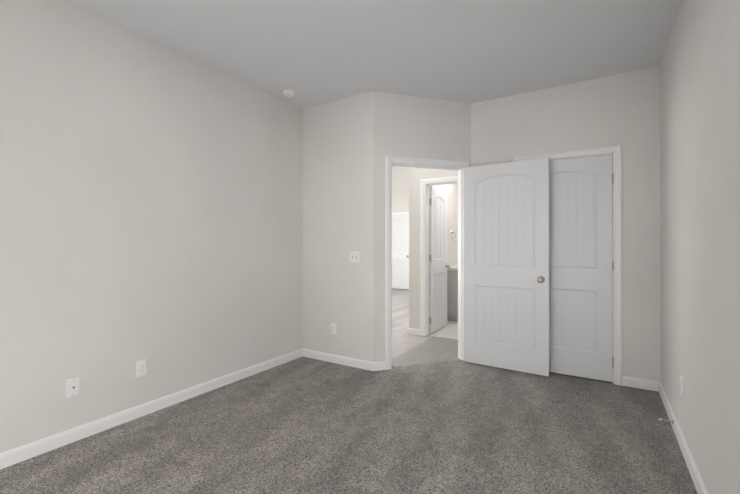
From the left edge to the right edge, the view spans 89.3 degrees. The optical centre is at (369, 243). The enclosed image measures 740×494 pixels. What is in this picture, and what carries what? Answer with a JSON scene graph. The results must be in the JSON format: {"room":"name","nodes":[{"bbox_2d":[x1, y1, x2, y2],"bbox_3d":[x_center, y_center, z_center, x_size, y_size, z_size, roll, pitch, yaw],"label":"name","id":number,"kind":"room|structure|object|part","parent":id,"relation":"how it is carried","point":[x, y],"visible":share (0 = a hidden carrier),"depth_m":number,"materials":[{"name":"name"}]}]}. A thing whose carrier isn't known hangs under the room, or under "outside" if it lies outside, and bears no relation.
{"room":"empty bedroom","nodes":[
{"label":"empty bedroom","id":0,"kind":"room"},
{"bbox_2d":[0,0,302,452],"bbox_3d":[-1.856,-0.129,2.482,0.120,2.740,4.250,0,0,32],"label":"wall","id":1,"kind":"structure","parent":0,"point":[151,202],"depth_m":2.62,"materials":[{"name":"paint"}]},
{"bbox_2d":[66,376,79,397],"bbox_3d":[-1.858,0.901,2.346,0.018,0.114,0.070,0,0,32],"label":"outlet","id":2,"kind":"object","parent":1,"relation":"attached to","point":[72,387],"visible":1,"depth_m":2.34,"materials":[{"name":"white plastic"}]},
{"bbox_2d":[136,359,146,377],"bbox_3d":[-1.645,0.896,2.697,0.010,0.114,0.070,0,0,32],"label":"duplex electrical outlet","id":3,"kind":"object","parent":1,"relation":"attached to","point":[141,367],"visible":1,"depth_m":2.69,"materials":[{"name":"white plastic"}]},
{"bbox_2d":[0,348,307,468],"bbox_3d":[-1.799,1.199,2.444,0.014,0.084,4.010,0,0,32],"label":"baseboard","id":4,"kind":"structure","parent":1,"relation":"attached to","point":[34,449],"depth_m":2.61,"materials":[{"name":"white wood"}]},
{"bbox_2d":[303,91,373,361],"bbox_3d":[-0.325,-0.127,3.962,0.920,2.740,0.120,0,0,32],"label":"wall","id":5,"kind":"structure","parent":0,"point":[338,187],"depth_m":3.89,"materials":[{"name":"paint"}]},
{"bbox_2d":[331,323,336,334],"bbox_3d":[-0.381,0.893,3.919,0.070,0.114,0.010,0,0,32],"label":"outlet","id":6,"kind":"object","parent":5,"relation":"attached to","point":[333,328],"visible":1,"depth_m":3.91,"materials":[{"name":"white plastic"}]},
{"bbox_2d":[350,251,359,262],"bbox_3d":[-0.157,0.133,3.776,0.116,0.114,0.018,0,0,32],"label":"light switch","id":7,"kind":"object","parent":5,"relation":"attached to","point":[354,256],"visible":1,"depth_m":3.77,"materials":[{"name":"white plastic"}]},
{"bbox_2d":[0,356,697,493],"bbox_3d":[-0.209,1.246,1.946,3.240,0.012,4.840,0,0,32],"label":"floor carpet","id":8,"kind":"object","parent":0,"point":[303,425],"visible":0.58,"depth_m":2.35,"materials":[{"name":"grey carpet"}]},
{"bbox_2d":[63,0,680,108],"bbox_3d":[1.178,-1.557,4.185,3.480,0.120,10.340,0,0,32],"label":"ceiling","id":9,"kind":"structure","parent":0,"point":[310,53],"depth_m":2.76,"materials":[{"name":"white paint"}]},
{"bbox_2d":[283,89,294,96],"bbox_3d":[-0.799,-1.478,3.693,0.124,0.038,0.124,0,0,32],"label":"smoke detector","id":10,"kind":"object","parent":9,"relation":"attached to","point":[288,93],"visible":1,"depth_m":3.65,"materials":[{"name":"white plastic"}]},
{"bbox_2d":[392,166,408,289],"bbox_3d":[2.394,-0.499,9.443,6.720,3.500,0.120,0,0,32],"label":"wall","id":11,"kind":"structure","parent":0,"point":[400,188],"depth_m":10.34,"materials":[{"name":"paint"}]},
{"bbox_2d":[392,212,408,214],"bbox_3d":[0.751,0.195,10.379,0.957,2.114,0.018,0,0,32],"label":"door frame","id":12,"kind":"structure","parent":11,"relation":"attached to","point":[403,213],"depth_m":10.30,"materials":[{"name":"white wood"}]},
{"bbox_2d":[392,215,408,288],"bbox_3d":[0.728,0.225,10.341,0.814,2.030,0.101,0,0,32],"label":"door","id":13,"kind":"structure","parent":11,"relation":"in","point":[400,251],"depth_m":10.29,"materials":[{"name":"white wood"}]},
{"bbox_2d":[374,91,464,361],"bbox_3d":[0.506,-0.127,3.881,1.028,2.740,0.120,0,0,-18],"label":"wall","id":14,"kind":"structure","parent":0,"point":[425,128],"depth_m":3.76,"materials":[{"name":"paint"}]},
{"bbox_2d":[385,156,469,369],"bbox_3d":[0.591,0.186,3.898,0.957,2.114,0.138,0,0,-18],"label":"door frame","id":15,"kind":"structure","parent":14,"relation":"attached to","point":[389,160],"depth_m":3.79,"materials":[{"name":"white wood"}]},
{"bbox_2d":[464,157,548,376],"bbox_3d":[1.329,0.216,3.708,0.814,2.030,0.167,0,0,34],"label":"entry door","id":16,"kind":"structure","parent":14,"relation":"in","point":[506,265],"depth_m":3.67,"materials":[{"name":"white wood"}]},
{"bbox_3d":[1.624,0.336,3.507,0.100,0.066,0.167,0,0,34],"label":"knob","id":17,"kind":"part","parent":16,"relation":"part of","materials":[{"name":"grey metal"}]},
{"bbox_2d":[409,167,457,328],"bbox_3d":[0.989,-0.126,4.971,0.981,2.740,0.120,0,0,32],"label":"wall","id":18,"kind":"structure","parent":0,"point":[416,176],"depth_m":5.13,"materials":[{"name":"paint"}]},
{"bbox_2d":[408,328,420,335],"bbox_3d":[1.039,1.208,5.824,0.191,0.084,1.654,0,0,32],"label":"baseboard","id":19,"kind":"structure","parent":18,"relation":"attached to","point":[411,331],"depth_m":5.12,"materials":[{"name":"white wood"}]},
{"bbox_2d":[421,176,457,335],"bbox_3d":[1.081,0.187,4.902,0.855,2.114,0.138,0,0,32],"label":"door frame","id":20,"kind":"structure","parent":18,"relation":"attached to","point":[438,180],"depth_m":5.05,"materials":[{"name":"white wood"}]},
{"bbox_2d":[429,186,450,333],"bbox_3d":[1.002,0.218,5.451,0.167,2.030,0.722,0,0,29],"label":"bathroom door","id":21,"kind":"structure","parent":18,"relation":"in","point":[438,265],"depth_m":5.36,"materials":[{"name":"white wood"}]},
{"bbox_3d":[0.824,0.238,5.144,0.042,1.718,0.013,0,0,29],"label":"bathroom door hinges","id":22,"kind":"part","parent":21,"relation":"part of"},
{"bbox_2d":[428,320,457,339],"bbox_3d":[2.181,1.248,5.159,2.566,0.002,1.580,0,0,32],"label":"floor","id":23,"kind":"structure","parent":0,"point":[449,330],"depth_m":5.32,"materials":[{"name":"beige tile"}]},
{"bbox_2d":[447,260,457,320],"bbox_3d":[1.750,0.757,6.013,0.930,0.982,0.580,0,0,32],"label":"bathroom vanity","id":24,"kind":"object","parent":23,"relation":"on","point":[452,293],"depth_m":5.98,"materials":[{"name":"grey wood"}]},
{"bbox_2d":[433,183,456,266],"bbox_3d":[1.087,-0.124,5.945,0.120,2.740,1.640,0,0,32],"label":"wall","id":25,"kind":"structure","parent":0,"point":[450,190],"depth_m":6.28,"materials":[{"name":"paint"}]},
{"bbox_2d":[457,183,457,259],"bbox_3d":[2.629,-0.124,5.883,2.566,2.740,0.120,0,0,32],"label":"wall","id":26,"kind":"structure","parent":0,"point":[457,221],"depth_m":6.50,"materials":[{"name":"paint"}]},
{"bbox_2d":[465,103,470,166],"bbox_3d":[1.055,-0.127,4.092,0.133,2.740,0.233,0,0,32],"label":"wall","id":27,"kind":"structure","parent":0,"point":[467,132],"depth_m":3.99,"materials":[{"name":"paint"}]},
{"bbox_2d":[392,289,612,383],"bbox_3d":[0.677,1.255,6.675,6.720,0.008,6.390,0,0,32],"label":"floor","id":28,"kind":"structure","parent":0,"point":[408,349],"depth_m":4.64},
{"bbox_2d":[471,66,660,380],"bbox_3d":[1.791,-0.127,3.626,1.610,2.740,0.120,0,0,32],"label":"wall","id":29,"kind":"structure","parent":0,"point":[637,114],"depth_m":3.28,"materials":[{"name":"paint"}]},
{"bbox_2d":[514,144,621,384],"bbox_3d":[1.864,0.211,3.580,0.804,2.063,0.120,0,0,32],"label":"door frame","id":30,"kind":"structure","parent":29,"relation":"attached to","point":[612,232],"depth_m":3.33,"materials":[{"name":"white wood"}]},
{"bbox_2d":[549,154,612,381],"bbox_3d":[1.841,0.216,3.544,0.763,2.030,0.167,0,0,32],"label":"closet door","id":31,"kind":"structure","parent":29,"relation":"in","point":[580,276],"depth_m":3.46,"materials":[{"name":"white wood"}]},
{"bbox_2d":[612,173,613,366],"bbox_3d":[2.164,0.235,3.333,0.013,1.718,0.042,0,0,32],"label":"closet door hinges","id":32,"kind":"object","parent":29,"relation":"attached to","point":[612,267],"visible":0.96,"depth_m":3.32,"materials":[{"name":"grey metal"}]},
{"bbox_2d":[660,0,739,493],"bbox_3d":[2.637,-0.128,3.348,0.120,2.740,10.220,0,0,32],"label":"wall","id":33,"kind":"structure","parent":0,"point":[700,209],"depth_m":1.81,"materials":[{"name":"paint"}]},
{"bbox_2d":[680,375,682,396],"bbox_3d":[1.906,0.871,2.293,0.010,0.114,0.070,0,0,32],"label":"duplex electrical outlet","id":34,"kind":"object","parent":33,"relation":"attached to","point":[681,385],"visible":1,"depth_m":2.27,"materials":[{"name":"white plastic"}]},
{"bbox_2d":[656,381,707,493],"bbox_3d":[1.161,1.197,1.096,0.014,0.084,4.840,0,0,32],"label":"baseboard","id":35,"kind":"structure","parent":33,"relation":"attached to","point":[699,485],"depth_m":2.20,"materials":[{"name":"white wood"}]},
{"bbox_2d":[659,418,673,423],"bbox_3d":[1.976,1.179,2.497,0.080,0.026,0.025,0,0,32],"label":"door stop","id":36,"kind":"object","parent":35,"relation":"attached to","point":[661,419],"visible":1,"depth_m":2.49,"materials":[{"name":"grey metal"}]}
]}

